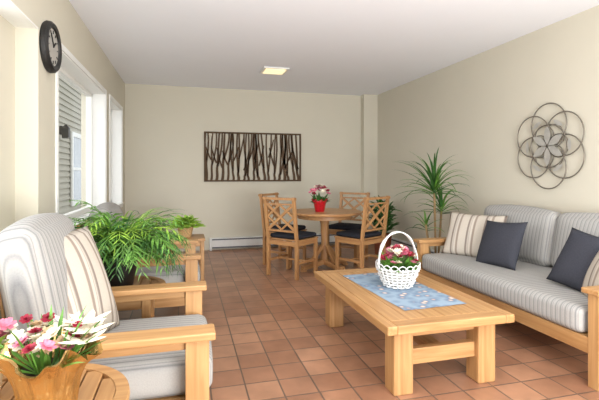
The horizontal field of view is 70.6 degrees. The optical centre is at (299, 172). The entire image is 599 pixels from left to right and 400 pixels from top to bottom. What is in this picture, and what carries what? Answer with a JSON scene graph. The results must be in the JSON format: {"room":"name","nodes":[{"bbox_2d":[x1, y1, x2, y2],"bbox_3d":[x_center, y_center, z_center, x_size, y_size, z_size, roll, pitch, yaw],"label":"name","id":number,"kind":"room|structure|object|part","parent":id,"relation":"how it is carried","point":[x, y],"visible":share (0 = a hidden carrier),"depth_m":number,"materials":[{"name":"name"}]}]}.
{"room":"sunroom","nodes":[
{"label":"sunroom","id":0,"kind":"room"},
{"bbox_2d":[0,15,14,231],"bbox_3d":[-1.766,-0.235,2.475,0.070,1.370,0.340,0,0,-15],"label":"wall","id":1,"kind":"structure","parent":0,"point":[7,30],"depth_m":2.52,"materials":[{"name":"paint"}]},
{"bbox_2d":[0,0,124,338],"bbox_3d":[-1.693,-0.065,2.340,0.250,2.630,8.600,0,0,-15],"label":"wall","id":2,"kind":"structure","parent":0,"point":[75,36],"depth_m":3.21,"materials":[{"name":"paint"}]},
{"bbox_2d":[0,0,37,28],"bbox_3d":[-1.201,-0.914,0.619,0.203,0.012,4.220,0,0,-15],"label":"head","id":3,"kind":"object","parent":2,"relation":"attached to","point":[9,10],"visible":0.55,"depth_m":2.44},
{"bbox_2d":[15,27,38,221],"bbox_3d":[-1.749,-0.235,2.650,0.203,1.370,0.012,0,0,-15],"label":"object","id":4,"kind":"structure","parent":2,"relation":"attached to","point":[26,39],"depth_m":2.65,"materials":[{"name":"paint"}]},
{"bbox_2d":[39,20,61,72],"bbox_3d":[-1.678,-0.850,2.862,0.050,0.344,0.344,0,0,-15],"label":"wall clock","id":5,"kind":"object","parent":2,"relation":"attached to","point":[50,46],"visible":1,"depth_m":2.81,"materials":[{"name":"black metal"}]},
{"bbox_2d":[55,70,58,212],"bbox_3d":[-1.747,-0.235,3.048,0.015,1.460,0.045,0,0,-15],"label":"window frame","id":6,"kind":"structure","parent":2,"relation":"attached to","point":[57,72],"depth_m":3.03,"materials":[{"name":"white wood"}]},
{"bbox_2d":[72,211,90,226],"bbox_3d":[-2.089,0.440,3.962,0.230,0.020,1.900,0,0,-15],"label":"sill","id":7,"kind":"structure","parent":2,"relation":"attached to","point":[84,215],"depth_m":4.13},
{"bbox_2d":[63,206,91,218],"bbox_3d":[-2.162,0.405,3.943,0.060,0.050,1.900,0,0,-15],"label":"frame","id":8,"kind":"object","parent":7,"relation":"on","point":[78,212],"visible":0.4,"depth_m":4.26,"materials":[{"name":"white wood"}]},
{"bbox_2d":[59,43,105,208],"bbox_3d":[-2.097,-0.258,3.961,0.215,1.415,1.900,0,0,-15],"label":"window","id":9,"kind":"structure","parent":2,"relation":"in","point":[62,73],"depth_m":4.86,"materials":[{"name":"white wood"}]},
{"bbox_3d":[-2.162,-0.895,3.943,0.060,0.050,1.900,0,0,-15],"label":"frame","id":10,"kind":"part","parent":9,"relation":"part of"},
{"bbox_3d":[-2.403,-0.245,4.836,0.060,1.350,0.050,0,0,-15],"label":"stile","id":11,"kind":"part","parent":9,"relation":"part of","materials":[{"name":"white wood"}]},
{"bbox_2d":[61,51,104,93],"bbox_3d":[-2.102,-0.914,3.959,0.203,0.012,1.900,0,0,-15],"label":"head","id":12,"kind":"object","parent":2,"relation":"attached to","point":[67,64],"visible":0.31,"depth_m":3.94},
{"bbox_2d":[105,90,106,201],"bbox_3d":[-2.253,-0.235,4.926,0.015,1.460,0.045,0,0,-15],"label":"window frame","id":13,"kind":"structure","parent":2,"relation":"attached to","point":[106,90],"depth_m":4.92,"materials":[{"name":"white wood"}]},
{"bbox_2d":[109,94,110,201],"bbox_3d":[-2.320,-0.235,5.172,0.015,1.460,0.045,0,0,-15],"label":"window frame","id":14,"kind":"structure","parent":2,"relation":"attached to","point":[109,94],"depth_m":5.17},
{"bbox_2d":[111,100,120,109],"bbox_3d":[-2.558,-0.914,5.649,0.203,0.012,1.000,0,0,-15],"label":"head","id":15,"kind":"object","parent":2,"relation":"attached to","point":[114,106],"visible":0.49,"depth_m":5.79},
{"bbox_2d":[111,95,121,202],"bbox_3d":[-2.553,-0.258,5.650,0.215,1.415,1.000,0,0,-15],"label":"window","id":16,"kind":"structure","parent":2,"relation":"in","point":[112,98],"depth_m":6.13,"materials":[{"name":"white wood"}]},
{"bbox_3d":[-2.741,-0.245,6.091,0.060,1.350,0.050,0,0,-15],"label":"stile","id":17,"kind":"part","parent":16,"relation":"part of","materials":[{"name":"white wood"}]},
{"bbox_2d":[122,107,122,206],"bbox_3d":[-2.592,-0.235,6.181,0.015,1.460,0.045,0,0,-15],"label":"window frame","id":18,"kind":"structure","parent":2,"relation":"attached to","point":[122,107],"depth_m":6.17,"materials":[{"name":"white wood"}]},
{"bbox_2d":[125,84,360,251],"bbox_3d":[-0.749,-0.065,7.152,4.680,2.630,0.200,0,0,-15],"label":"wall","id":19,"kind":"structure","parent":0,"point":[165,126],"depth_m":6.93,"materials":[{"name":"paint"}]},
{"bbox_2d":[204,131,300,181],"bbox_3d":[-0.756,-0.265,7.026,1.620,0.810,0.024,0,0,-15],"label":"wall art","id":20,"kind":"object","parent":19,"relation":"attached to","point":[294,160],"visible":1,"depth_m":7.02,"materials":[{"name":"brown wood"}]},
{"bbox_3d":[-1.526,-0.265,6.818,0.026,0.758,0.024,0,0,-15],"label":"frame","id":21,"kind":"part","parent":20,"relation":"part of","materials":[{"name":"brown wood"}]},
{"bbox_3d":[-0.756,-0.657,7.026,1.620,0.026,0.024,0,0,-15],"label":"frame","id":22,"kind":"part","parent":20,"relation":"part of","materials":[{"name":"brown wood"}]},
{"bbox_3d":[-0.756,0.127,7.026,1.620,0.026,0.024,0,0,-15],"label":"frame","id":23,"kind":"part","parent":20,"relation":"part of","materials":[{"name":"brown metal"}]},
{"bbox_3d":[0.013,-0.265,7.233,0.026,0.758,0.024,0,0,-15],"label":"frame","id":24,"kind":"part","parent":20,"relation":"part of","materials":[{"name":"brown wood"}]},
{"bbox_2d":[212,234,334,239],"bbox_3d":[-0.181,1.075,7.139,2.580,0.020,0.009,0,0,-15],"label":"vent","id":25,"kind":"structure","parent":19,"relation":"attached to","point":[329,234],"depth_m":6.94,"materials":[{"name":"grey metal"}]},
{"bbox_2d":[212,233,336,248],"bbox_3d":[-0.188,1.135,7.165,2.600,0.170,0.064,0,0,-15],"label":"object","id":26,"kind":"object","parent":19,"relation":"attached to","point":[238,242],"depth_m":6.93,"materials":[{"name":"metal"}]},
{"bbox_2d":[209,237,211,250],"bbox_3d":[-1.433,1.147,6.827,0.040,0.205,0.070,0,0,-15],"label":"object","id":27,"kind":"object","parent":26,"relation":"attached to","point":[210,238],"visible":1,"depth_m":6.79,"materials":[{"name":"metal"}]},
{"bbox_3d":[-0.181,1.205,7.139,2.580,0.020,0.009,0,0,-15],"label":"slot bottom","id":28,"kind":"part","parent":26,"relation":"part of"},
{"bbox_2d":[69,0,598,95],"bbox_3d":[0.397,-1.430,2.904,4.680,0.100,9.000,0,0,-15],"label":"ceiling","id":29,"kind":"structure","parent":0,"point":[341,47],"depth_m":4.28,"materials":[{"name":"paint"}]},
{"bbox_2d":[260,66,289,74],"bbox_3d":[-0.338,-1.367,5.668,0.340,0.025,0.340,0,0,-15],"label":"ceiling light","id":30,"kind":"object","parent":29,"relation":"attached to","point":[265,70],"depth_m":5.59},
{"bbox_2d":[118,244,598,399],"bbox_3d":[0.397,1.300,2.904,4.680,0.100,9.000,0,0,-15],"label":"floor","id":31,"kind":"structure","parent":0,"point":[274,340],"depth_m":3.00,"materials":[{"name":"tile"}]},
{"bbox_2d":[0,363,129,399],"bbox_3d":[-0.821,0.975,1.275,0.576,0.550,0.576,0,0,-15],"label":"side table","id":32,"kind":"object","parent":31,"relation":"on","point":[97,382],"visible":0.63,"depth_m":1.40,"materials":[{"name":"brown wood"}]},
{"bbox_2d":[0,317,25,389],"bbox_3d":[-0.987,0.571,1.325,0.252,0.256,0.274,0,0,-15],"label":"potted flowers","id":33,"kind":"object","parent":32,"relation":"on","point":[7,324],"visible":0.54,"depth_m":1.33,"materials":[{"name":"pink plant"}]},
{"bbox_2d":[0,305,114,399],"bbox_3d":[-0.728,0.553,1.249,0.337,0.293,0.323,0,0,-15],"label":"flowers","id":34,"kind":"object","parent":32,"relation":"on","point":[50,367],"visible":1,"depth_m":1.22,"materials":[{"name":"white plant"}]},
{"bbox_2d":[0,213,215,399],"bbox_3d":[-0.892,0.720,2.022,0.922,1.060,0.870,0,0,-15],"label":"armchair","id":35,"kind":"object","parent":31,"relation":"on","point":[168,357],"visible":0.63,"depth_m":1.74,"materials":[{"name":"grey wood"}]},
{"bbox_2d":[0,213,74,339],"bbox_3d":[-1.153,0.510,1.952,0.238,0.648,0.688,-11,3,-15],"label":"cushion","id":36,"kind":"object","parent":35,"relation":"on","point":[33,269],"depth_m":1.67,"materials":[{"name":"grey fabric"}]},
{"bbox_2d":[64,226,119,334],"bbox_3d":[-1.049,0.530,1.996,0.235,0.551,0.504,0,0,4],"label":"striped throw pillow","id":37,"kind":"object","parent":35,"relation":"on","point":[88,283],"visible":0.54,"depth_m":1.99,"materials":[{"name":"beige fabric"}]},
{"bbox_3d":[-0.780,0.666,1.662,0.880,0.032,0.115,0,0,-15],"label":"arm","id":38,"kind":"part","parent":35,"relation":"part of","materials":[{"name":"brown wood"}]},
{"bbox_2d":[88,314,212,399],"bbox_3d":[-0.811,0.880,2.044,0.754,0.188,0.648,0,0,-15],"label":"seat cushion","id":39,"kind":"object","parent":35,"relation":"on","point":[161,375],"depth_m":1.80,"materials":[{"name":"white fabric"}]},
{"bbox_3d":[-0.977,0.666,2.391,0.880,0.032,0.115,0,0,-15],"label":"arm","id":40,"kind":"part","parent":35,"relation":"part of","materials":[{"name":"brown wood"}]},
{"bbox_3d":[-0.622,0.966,2.486,0.095,0.568,0.070,0,0,-15],"label":"post","id":41,"kind":"part","parent":35,"relation":"part of","materials":[{"name":"brown wood"}]},
{"bbox_3d":[-0.425,0.966,1.758,0.095,0.568,0.070,0,0,-15],"label":"post","id":42,"kind":"part","parent":35,"relation":"part of","materials":[{"name":"brown wood"}]},
{"bbox_2d":[77,202,200,310],"bbox_3d":[-1.327,0.750,3.635,0.922,1.001,0.870,0,0,-15],"label":"armchair","id":43,"kind":"object","parent":31,"relation":"on","point":[190,264],"visible":0.28,"depth_m":3.35,"materials":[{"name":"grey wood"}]},
{"bbox_2d":[88,202,123,242],"bbox_3d":[-1.588,0.540,3.564,0.238,0.588,0.688,-11,3,-15],"label":"cushion","id":44,"kind":"object","parent":43,"relation":"on","point":[105,207],"depth_m":3.39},
{"bbox_3d":[-1.220,1.005,3.273,0.650,0.090,0.032,0,0,-15],"label":"rail","id":45,"kind":"part","parent":43,"relation":"part of","materials":[{"name":"brown wood"}]},
{"bbox_2d":[136,262,199,282],"bbox_3d":[-1.246,0.880,3.657,0.754,0.188,0.648,0,0,-15],"label":"seat cushion","id":46,"kind":"object","parent":43,"relation":"on","point":[173,278],"depth_m":3.41,"materials":[{"name":"grey fabric"}]},
{"bbox_3d":[-1.215,0.666,3.274,0.880,0.032,0.115,0,0,-15],"label":"arm","id":47,"kind":"part","parent":43,"relation":"part of","materials":[{"name":"brown wood"}]},
{"bbox_3d":[-1.411,0.666,4.003,0.880,0.032,0.115,0,0,-15],"label":"arm","id":48,"kind":"part","parent":43,"relation":"part of","materials":[{"name":"brown wood"}]},
{"bbox_3d":[-1.057,0.966,4.099,0.095,0.568,0.070,0,0,-15],"label":"post","id":49,"kind":"part","parent":43,"relation":"part of","materials":[{"name":"brown wood"}]},
{"bbox_3d":[-0.860,0.966,3.370,0.095,0.568,0.070,0,0,-15],"label":"post","id":50,"kind":"part","parent":43,"relation":"part of","materials":[{"name":"brown wood"}]},
{"bbox_2d":[116,275,165,317],"bbox_3d":[-1.192,1.000,2.806,0.586,0.500,0.586,0,0,-15],"label":"side table","id":51,"kind":"object","parent":31,"relation":"on","point":[147,306],"visible":0.13,"depth_m":2.66,"materials":[{"name":"brown wood"}]},
{"bbox_2d":[66,200,191,286],"bbox_3d":[-1.173,0.456,2.825,0.948,0.587,1.100,0,0,-15],"label":"spider plant","id":52,"kind":"object","parent":51,"relation":"on","point":[120,245],"visible":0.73,"depth_m":2.63,"materials":[{"name":"green plant"}]},
{"bbox_3d":[-1.187,0.644,2.787,0.260,0.210,0.260,0,0,-15],"label":"pot","id":53,"kind":"part","parent":52,"relation":"part of","materials":[{"name":"black metal"}]},
{"bbox_3d":[-1.145,0.815,2.633,0.310,0.070,0.024,0,0,-15],"label":"rail","id":54,"kind":"part","parent":51,"relation":"part of","materials":[{"name":"brown wood"}]},
{"bbox_3d":[-0.972,1.015,2.680,0.050,0.470,0.050,0,0,-15],"label":"leg","id":55,"kind":"part","parent":51,"relation":"part of","materials":[{"name":"brown wood"}]},
{"bbox_3d":[-1.065,1.015,3.027,0.050,0.470,0.050,0,0,-15],"label":"leg","id":56,"kind":"part","parent":51,"relation":"part of","materials":[{"name":"brown wood"}]},
{"bbox_2d":[170,234,204,280],"bbox_3d":[-1.322,1.000,4.977,0.400,0.500,0.400,0,0,-15],"label":"end table","id":57,"kind":"object","parent":31,"relation":"on","point":[201,238],"visible":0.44,"depth_m":4.84,"materials":[{"name":"brown wood"}]},
{"bbox_2d":[170,214,204,237],"bbox_3d":[-1.338,0.618,4.978,0.478,0.263,0.493,0,0,-15],"label":"potted plant","id":58,"kind":"object","parent":57,"relation":"on","point":[190,224],"visible":0.87,"depth_m":4.91,"materials":[{"name":"green plant"}]},
{"bbox_3d":[-1.342,0.690,4.972,0.190,0.120,0.190,0,0,-15],"label":"pot","id":59,"kind":"part","parent":58,"relation":"part of","materials":[{"name":"wicker"}]},
{"bbox_3d":[-1.114,1.015,4.858,0.040,0.470,0.040,0,0,-15],"label":"leg","id":60,"kind":"part","parent":57,"relation":"part of","materials":[{"name":"brown wood"}]},
{"bbox_2d":[258,192,306,267],"bbox_3d":[-0.229,0.767,5.888,0.523,0.967,0.470,0,0,27],"label":"dining chair","id":61,"kind":"object","parent":31,"relation":"on","point":[279,252],"visible":0.57,"depth_m":5.79,"materials":[{"name":"brown wood"}]},
{"bbox_3d":[-0.505,0.547,5.787,0.032,0.529,0.040,-8,-4,27],"label":"post","id":62,"kind":"part","parent":61,"relation":"part of","materials":[{"name":"brown wood"}]},
{"bbox_3d":[-0.476,1.025,5.773,0.040,0.450,0.040,0,0,27],"label":"leg","id":63,"kind":"part","parent":61,"relation":"part of","materials":[{"name":"brown wood"}]},
{"bbox_3d":[-0.435,0.305,5.993,0.060,0.028,0.470,0,0,27],"label":"rail","id":64,"kind":"part","parent":61,"relation":"part of","materials":[{"name":"brown wood"}]},
{"bbox_3d":[-0.311,0.547,6.171,0.032,0.529,0.040,-8,-4,27],"label":"post","id":65,"kind":"part","parent":61,"relation":"part of","materials":[{"name":"brown wood"}]},
{"bbox_3d":[-0.124,1.030,5.594,0.040,0.440,0.040,0,0,27],"label":"leg","id":66,"kind":"part","parent":61,"relation":"part of","materials":[{"name":"brown wood"}]},
{"bbox_3d":[0.070,1.030,5.977,0.040,0.440,0.040,0,0,27],"label":"leg","id":67,"kind":"part","parent":61,"relation":"part of","materials":[{"name":"brown wood"}]},
{"bbox_2d":[262,196,317,279],"bbox_3d":[-0.106,0.767,5.199,0.470,0.967,0.523,0,0,36],"label":"dining chair","id":68,"kind":"object","parent":31,"relation":"on","point":[299,238],"visible":1,"depth_m":5.09,"materials":[{"name":"brown wood"}]},
{"bbox_3d":[-0.398,0.547,5.162,0.040,0.529,0.032,0,7,36],"label":"post","id":69,"kind":"part","parent":68,"relation":"part of","materials":[{"name":"brown wood"}]},
{"bbox_3d":[-0.379,1.025,5.188,0.040,0.450,0.040,0,0,36],"label":"leg","id":70,"kind":"part","parent":68,"relation":"part of","materials":[{"name":"brown wood"}]},
{"bbox_3d":[-0.242,0.305,5.012,0.470,0.028,0.060,0,0,36],"label":"rail","id":71,"kind":"part","parent":68,"relation":"part of","materials":[{"name":"brown wood"}]},
{"bbox_3d":[-0.237,0.370,5.018,0.410,0.020,0.022,0,0,36],"label":"rail","id":72,"kind":"part","parent":68,"relation":"part of","materials":[{"name":"brown wood"}]},
{"bbox_3d":[-0.214,0.690,5.050,0.410,0.022,0.040,0,0,36],"label":"rail","id":73,"kind":"part","parent":68,"relation":"part of","materials":[{"name":"brown wood"}]},
{"bbox_3d":[-0.205,0.838,5.062,0.390,0.055,0.022,0,0,36],"label":"rail","id":74,"kind":"part","parent":68,"relation":"part of","materials":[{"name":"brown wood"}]},
{"bbox_3d":[-0.148,1.030,5.508,0.040,0.440,0.040,0,0,36],"label":"leg","id":75,"kind":"part","parent":68,"relation":"part of","materials":[{"name":"brown wood"}]},
{"bbox_3d":[-0.073,0.801,5.245,0.470,0.018,0.408,0,0,36],"label":"seat panel","id":76,"kind":"part","parent":68,"relation":"part of","materials":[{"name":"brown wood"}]},
{"bbox_3d":[-0.050,0.547,4.910,0.040,0.529,0.032,0,7,36],"label":"post","id":77,"kind":"part","parent":68,"relation":"part of","materials":[{"name":"brown wood"}]},
{"bbox_3d":[-0.031,1.025,4.936,0.040,0.450,0.040,0,0,36],"label":"leg","id":78,"kind":"part","parent":68,"relation":"part of","materials":[{"name":"brown wood"}]},
{"bbox_3d":[0.085,0.838,5.096,0.022,0.055,0.355,0,0,36],"label":"rail","id":79,"kind":"part","parent":68,"relation":"part of","materials":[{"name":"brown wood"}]},
{"bbox_3d":[0.201,1.030,5.256,0.040,0.440,0.040,0,0,36],"label":"leg","id":80,"kind":"part","parent":68,"relation":"part of","materials":[{"name":"brown wood"}]},
{"bbox_2d":[289,208,361,271],"bbox_3d":[0.331,0.875,5.568,0.980,0.750,0.980,0,0,-15],"label":"dining table","id":81,"kind":"object","parent":31,"relation":"on","point":[329,214],"visible":0.8,"depth_m":5.45,"materials":[{"name":"brown wood"}]},
{"bbox_2d":[309,184,329,211],"bbox_3d":[0.271,0.318,5.479,0.294,0.362,0.292,0,0,30],"label":"potted flowers","id":82,"kind":"object","parent":81,"relation":"on","point":[320,202],"visible":1,"depth_m":5.44,"materials":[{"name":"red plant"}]},
{"bbox_3d":[0.262,0.416,5.477,0.217,0.167,0.217,0,0,-15],"label":"foil pot","id":83,"kind":"part","parent":82,"relation":"part of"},
{"bbox_2d":[328,192,369,264],"bbox_3d":[0.702,0.767,6.098,0.470,0.967,0.523,0,0,31],"label":"dining chair","id":84,"kind":"object","parent":31,"relation":"on","point":[333,228],"visible":0.58,"depth_m":6.12,"materials":[{"name":"brown wood"}]},
{"bbox_3d":[0.621,0.547,6.382,0.040,0.529,0.032,0,-7,31],"label":"post","id":85,"kind":"part","parent":84,"relation":"part of","materials":[{"name":"brown wood"}]},
{"bbox_3d":[0.816,0.370,6.290,0.410,0.020,0.022,0,0,31],"label":"rail","id":86,"kind":"part","parent":84,"relation":"part of","materials":[{"name":"brown wood"}]},
{"bbox_3d":[0.820,0.305,6.297,0.470,0.028,0.060,0,0,31],"label":"rail","id":87,"kind":"part","parent":84,"relation":"part of","materials":[{"name":"brown wood"}]},
{"bbox_3d":[0.770,1.030,5.794,0.040,0.440,0.040,0,0,31],"label":"leg","id":88,"kind":"part","parent":84,"relation":"part of","materials":[{"name":"brown wood"}]},
{"bbox_3d":[0.989,0.547,6.161,0.040,0.529,0.032,0,-7,31],"label":"post","id":89,"kind":"part","parent":84,"relation":"part of","materials":[{"name":"brown wood"}]},
{"bbox_2d":[334,196,390,269],"bbox_3d":[0.785,0.767,5.295,0.470,0.967,0.523,0,0,-43],"label":"dining chair","id":90,"kind":"object","parent":31,"relation":"on","point":[357,237],"visible":0.9,"depth_m":5.19,"materials":[{"name":"brown wood"}]},
{"bbox_3d":[0.473,1.030,5.314,0.040,0.440,0.040,0,0,-43],"label":"leg","id":91,"kind":"part","parent":90,"relation":"part of","materials":[{"name":"brown wood"}]},
{"bbox_3d":[0.608,0.838,5.169,0.022,0.055,0.355,0,0,-43],"label":"rail","id":92,"kind":"part","parent":90,"relation":"part of","materials":[{"name":"brown wood"}]},
{"bbox_3d":[0.746,0.801,5.337,0.470,0.018,0.408,0,0,-43],"label":"seat panel","id":93,"kind":"part","parent":90,"relation":"part of","materials":[{"name":"brown wood"}]},
{"bbox_3d":[0.787,1.030,5.607,0.040,0.440,0.040,0,0,-43],"label":"leg","id":94,"kind":"part","parent":90,"relation":"part of","materials":[{"name":"brown wood"}]},
{"bbox_3d":[0.743,1.025,5.025,0.040,0.450,0.040,0,0,-43],"label":"leg","id":95,"kind":"part","parent":90,"relation":"part of","materials":[{"name":"brown wood"}]},
{"bbox_3d":[0.765,0.547,5.001,0.040,0.529,0.032,0,7,-43],"label":"post","id":96,"kind":"part","parent":90,"relation":"part of","materials":[{"name":"brown wood"}]},
{"bbox_3d":[0.900,0.838,5.172,0.390,0.055,0.022,0,0,-43],"label":"rail","id":97,"kind":"part","parent":90,"relation":"part of","materials":[{"name":"brown wood"}]},
{"bbox_3d":[0.910,0.690,5.161,0.410,0.022,0.040,0,0,-43],"label":"rail","id":98,"kind":"part","parent":90,"relation":"part of","materials":[{"name":"brown wood"}]},
{"bbox_3d":[0.943,0.305,5.126,0.470,0.028,0.060,0,0,-43],"label":"rail","id":99,"kind":"part","parent":90,"relation":"part of","materials":[{"name":"brown wood"}]},
{"bbox_3d":[0.937,0.370,5.132,0.410,0.020,0.022,0,0,-43],"label":"rail","id":100,"kind":"part","parent":90,"relation":"part of","materials":[{"name":"brown wood"}]},
{"bbox_3d":[1.057,1.025,5.319,0.040,0.450,0.040,0,0,-43],"label":"leg","id":101,"kind":"part","parent":90,"relation":"part of","materials":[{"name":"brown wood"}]},
{"bbox_3d":[1.079,0.547,5.295,0.040,0.529,0.032,0,7,-43],"label":"post","id":102,"kind":"part","parent":90,"relation":"part of","materials":[{"name":"brown wood"}]},
{"bbox_2d":[369,195,401,254],"bbox_3d":[1.281,0.789,6.504,0.576,0.922,0.540,0,0,-15],"label":"potted shrub","id":103,"kind":"object","parent":31,"relation":"on","point":[390,220],"visible":0.33,"depth_m":6.46,"materials":[{"name":"green plant"}]},
{"bbox_2d":[374,233,391,254],"bbox_3d":[1.279,1.090,6.508,0.300,0.320,0.300,0,0,-15],"label":"pot","id":104,"kind":"object","parent":103,"relation":"attached to","point":[377,245],"depth_m":6.42,"materials":[{"name":"ceramic"}]},
{"bbox_2d":[314,267,513,395],"bbox_3d":[0.695,1.040,3.031,0.820,0.420,1.350,0,0,-15],"label":"coffee table","id":105,"kind":"object","parent":31,"relation":"on","point":[400,327],"visible":0.77,"depth_m":2.51,"materials":[{"name":"brown wood"}]},
{"bbox_3d":[0.287,1.064,3.485,0.120,0.372,0.120,0,0,-15],"label":"leg","id":106,"kind":"part","parent":105,"relation":"part of","materials":[{"name":"brown wood"}]},
{"bbox_3d":[0.571,1.064,2.433,0.120,0.372,0.120,0,0,-15],"label":"leg","id":107,"kind":"part","parent":105,"relation":"part of","materials":[{"name":"brown wood"}]},
{"bbox_2d":[343,273,466,310],"bbox_3d":[0.705,0.828,3.049,0.450,0.002,0.920,0,0,-18],"label":"table runner","id":108,"kind":"object","parent":105,"relation":"on","point":[419,296],"visible":0.75,"depth_m":2.88,"materials":[{"name":"blue fabric"}]},
{"bbox_2d":[375,231,421,288],"bbox_3d":[0.718,0.626,3.086,0.328,0.399,0.360,0,0,-15],"label":"flower basket","id":109,"kind":"object","parent":108,"relation":"on","point":[395,272],"visible":1,"depth_m":3.02,"materials":[{"name":"white wicker"}]},
{"bbox_3d":[1.102,1.064,2.576,0.120,0.372,0.120,0,0,-15],"label":"leg","id":110,"kind":"part","parent":105,"relation":"part of","materials":[{"name":"brown wood"}]},
{"bbox_2d":[397,148,473,253],"bbox_3d":[1.509,0.477,4.847,0.929,1.546,0.995,0,0,27],"label":"dracaena","id":111,"kind":"object","parent":31,"relation":"on","point":[434,177],"visible":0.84,"depth_m":4.89,"materials":[{"name":"plant"}]},
{"bbox_2d":[414,204,598,391],"bbox_3d":[1.889,0.777,3.477,0.972,0.946,2.010,0,0,-15],"label":"sofa","id":112,"kind":"object","parent":31,"relation":"on","point":[561,312],"visible":0.75,"depth_m":3.25,"materials":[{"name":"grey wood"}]},
{"bbox_3d":[1.249,0.976,4.286,0.095,0.548,0.070,0,0,-15],"label":"post","id":113,"kind":"part","parent":112,"relation":"part of","materials":[{"name":"brown wood"}]},
{"bbox_3d":[1.628,0.686,4.388,0.930,0.032,0.115,0,0,-15],"label":"arm","id":114,"kind":"part","parent":112,"relation":"part of","materials":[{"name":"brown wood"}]},
{"bbox_2d":[441,211,507,256],"bbox_3d":[1.678,0.600,4.079,0.225,0.411,0.581,0,0,-41],"label":"striped throw pillow","id":115,"kind":"object","parent":112,"relation":"on","point":[465,231],"visible":0.74,"depth_m":4.07,"materials":[{"name":"beige fabric"}]},
{"bbox_2d":[476,220,527,270],"bbox_3d":[1.732,0.610,3.647,0.211,0.413,0.469,0,0,-20],"label":"throw pillow","id":116,"kind":"object","parent":112,"relation":"on","point":[501,242],"visible":0.99,"depth_m":3.56,"materials":[{"name":"fabric"}]},
{"bbox_3d":[1.474,1.012,3.365,0.040,0.095,1.830,0,0,-15],"label":"rail","id":117,"kind":"part","parent":112,"relation":"part of","materials":[{"name":"brown wood"}]},
{"bbox_2d":[422,253,587,332],"bbox_3d":[1.807,0.880,3.455,0.804,0.188,1.788,0,0,-15],"label":"seat cushion","id":118,"kind":"object","parent":112,"relation":"on","point":[526,291],"depth_m":3.12,"materials":[{"name":"grey fabric"}]},
{"bbox_2d":[484,204,560,266],"bbox_3d":[2.059,0.568,3.981,0.238,0.534,0.944,11,-3,-15],"label":"cushion","id":119,"kind":"object","parent":112,"relation":"on","point":[537,247],"depth_m":3.68,"materials":[{"name":"grey fabric"}]},
{"bbox_2d":[546,227,598,291],"bbox_3d":[1.945,0.610,2.855,0.219,0.435,0.490,0,0,-18],"label":"throw pillow","id":120,"kind":"object","parent":112,"relation":"on","point":[570,268],"visible":0.83,"depth_m":2.88,"materials":[{"name":"fabric"}]},
{"bbox_2d":[550,212,598,265],"bbox_3d":[2.289,0.568,3.127,0.238,0.534,0.944,11,-3,-15],"label":"cushion","id":121,"kind":"object","parent":112,"relation":"on","point":[561,225],"depth_m":3.40,"materials":[{"name":"grey fabric"}]},
{"bbox_2d":[581,251,598,296],"bbox_3d":[1.904,0.640,2.625,0.185,0.352,0.400,0,0,15],"label":"striped throw pillow","id":122,"kind":"object","parent":112,"relation":"on","point":[591,278],"visible":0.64,"depth_m":2.67,"materials":[{"name":"beige fabric"}]},
{"bbox_3d":[2.122,0.686,2.559,0.930,0.032,0.115,0,0,-15],"label":"arm","id":123,"kind":"part","parent":112,"relation":"part of","materials":[{"name":"brown wood"}]},
{"bbox_3d":[1.743,0.976,2.456,0.095,0.548,0.070,0,0,-15],"label":"post","id":124,"kind":"part","parent":112,"relation":"part of","materials":[{"name":"brown wood"}]},
{"bbox_2d":[361,94,377,240],"bbox_3d":[1.236,-0.065,7.511,0.260,2.630,0.140,0,0,-15],"label":"wall column","id":125,"kind":"structure","parent":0,"point":[369,103],"depth_m":7.45,"materials":[{"name":"paint"}]},
{"bbox_2d":[378,5,598,251],"bbox_3d":[2.586,-0.065,3.391,0.200,2.630,8.800,0,0,-15],"label":"wall","id":126,"kind":"structure","parent":0,"point":[474,108],"depth_m":4.59,"materials":[{"name":"paint"}]},
{"bbox_2d":[391,239,433,252],"bbox_3d":[1.637,1.075,6.294,0.009,0.020,1.880,0,0,-15],"label":"baseboard","id":127,"kind":"structure","parent":126,"relation":"attached to","point":[391,239],"depth_m":6.44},
{"bbox_2d":[391,237,440,252],"bbox_3d":[1.665,1.135,6.301,0.060,0.170,1.900,0,0,-15],"label":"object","id":128,"kind":"object","parent":126,"relation":"attached to","point":[393,243],"visible":0.04,"depth_m":6.43,"materials":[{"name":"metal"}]},
{"bbox_2d":[517,103,584,188],"bbox_3d":[2.316,-0.250,3.929,0.042,0.804,0.750,0,0,-15],"label":"wall art","id":129,"kind":"object","parent":126,"relation":"attached to","point":[548,149],"visible":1,"depth_m":3.90,"materials":[{"name":"grey metal"}]},
{"label":"outside","id":130,"kind":"structure","parent":0,"visible":0},
{"bbox_3d":[-2.084,1.485,7.724,28.000,0.230,32.000,0,0,-15],"label":"ground","id":131,"kind":"structure","parent":130,"visible":0},
{"bbox_2d":[59,76,80,213],"bbox_3d":[-7.369,-1.130,10.441,4.050,5.760,8.000,0,0,-15],"label":"neighboring house","id":132,"kind":"structure","parent":131,"relation":"on","point":[69,96],"depth_m":8.82,"materials":[{"name":"paint"}]},
{"bbox_2d":[59,124,69,138],"bbox_3d":[-4.601,-0.815,8.288,0.174,0.270,0.127,0,0,-15],"label":"wall lantern","id":133,"kind":"object","parent":132,"relation":"attached to","point":[64,130],"visible":1,"depth_m":8.24,"materials":[{"name":"black metal"}]},
{"bbox_2d":[71,131,80,205],"bbox_3d":[-5.056,-0.090,9.718,0.040,1.600,1.400,0,0,-15],"label":"window frame","id":134,"kind":"structure","parent":132,"relation":"attached to","point":[72,132],"depth_m":9.05,"materials":[{"name":"white wood"}]},
{"bbox_2d":[74,137,80,199],"bbox_3d":[-5.079,-0.090,9.764,0.020,1.400,1.300,0,0,-15],"label":"pane","id":135,"kind":"object","parent":132,"relation":"attached to","point":[77,142],"visible":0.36,"depth_m":9.54,"materials":[{"name":"clear glass"}]}
]}

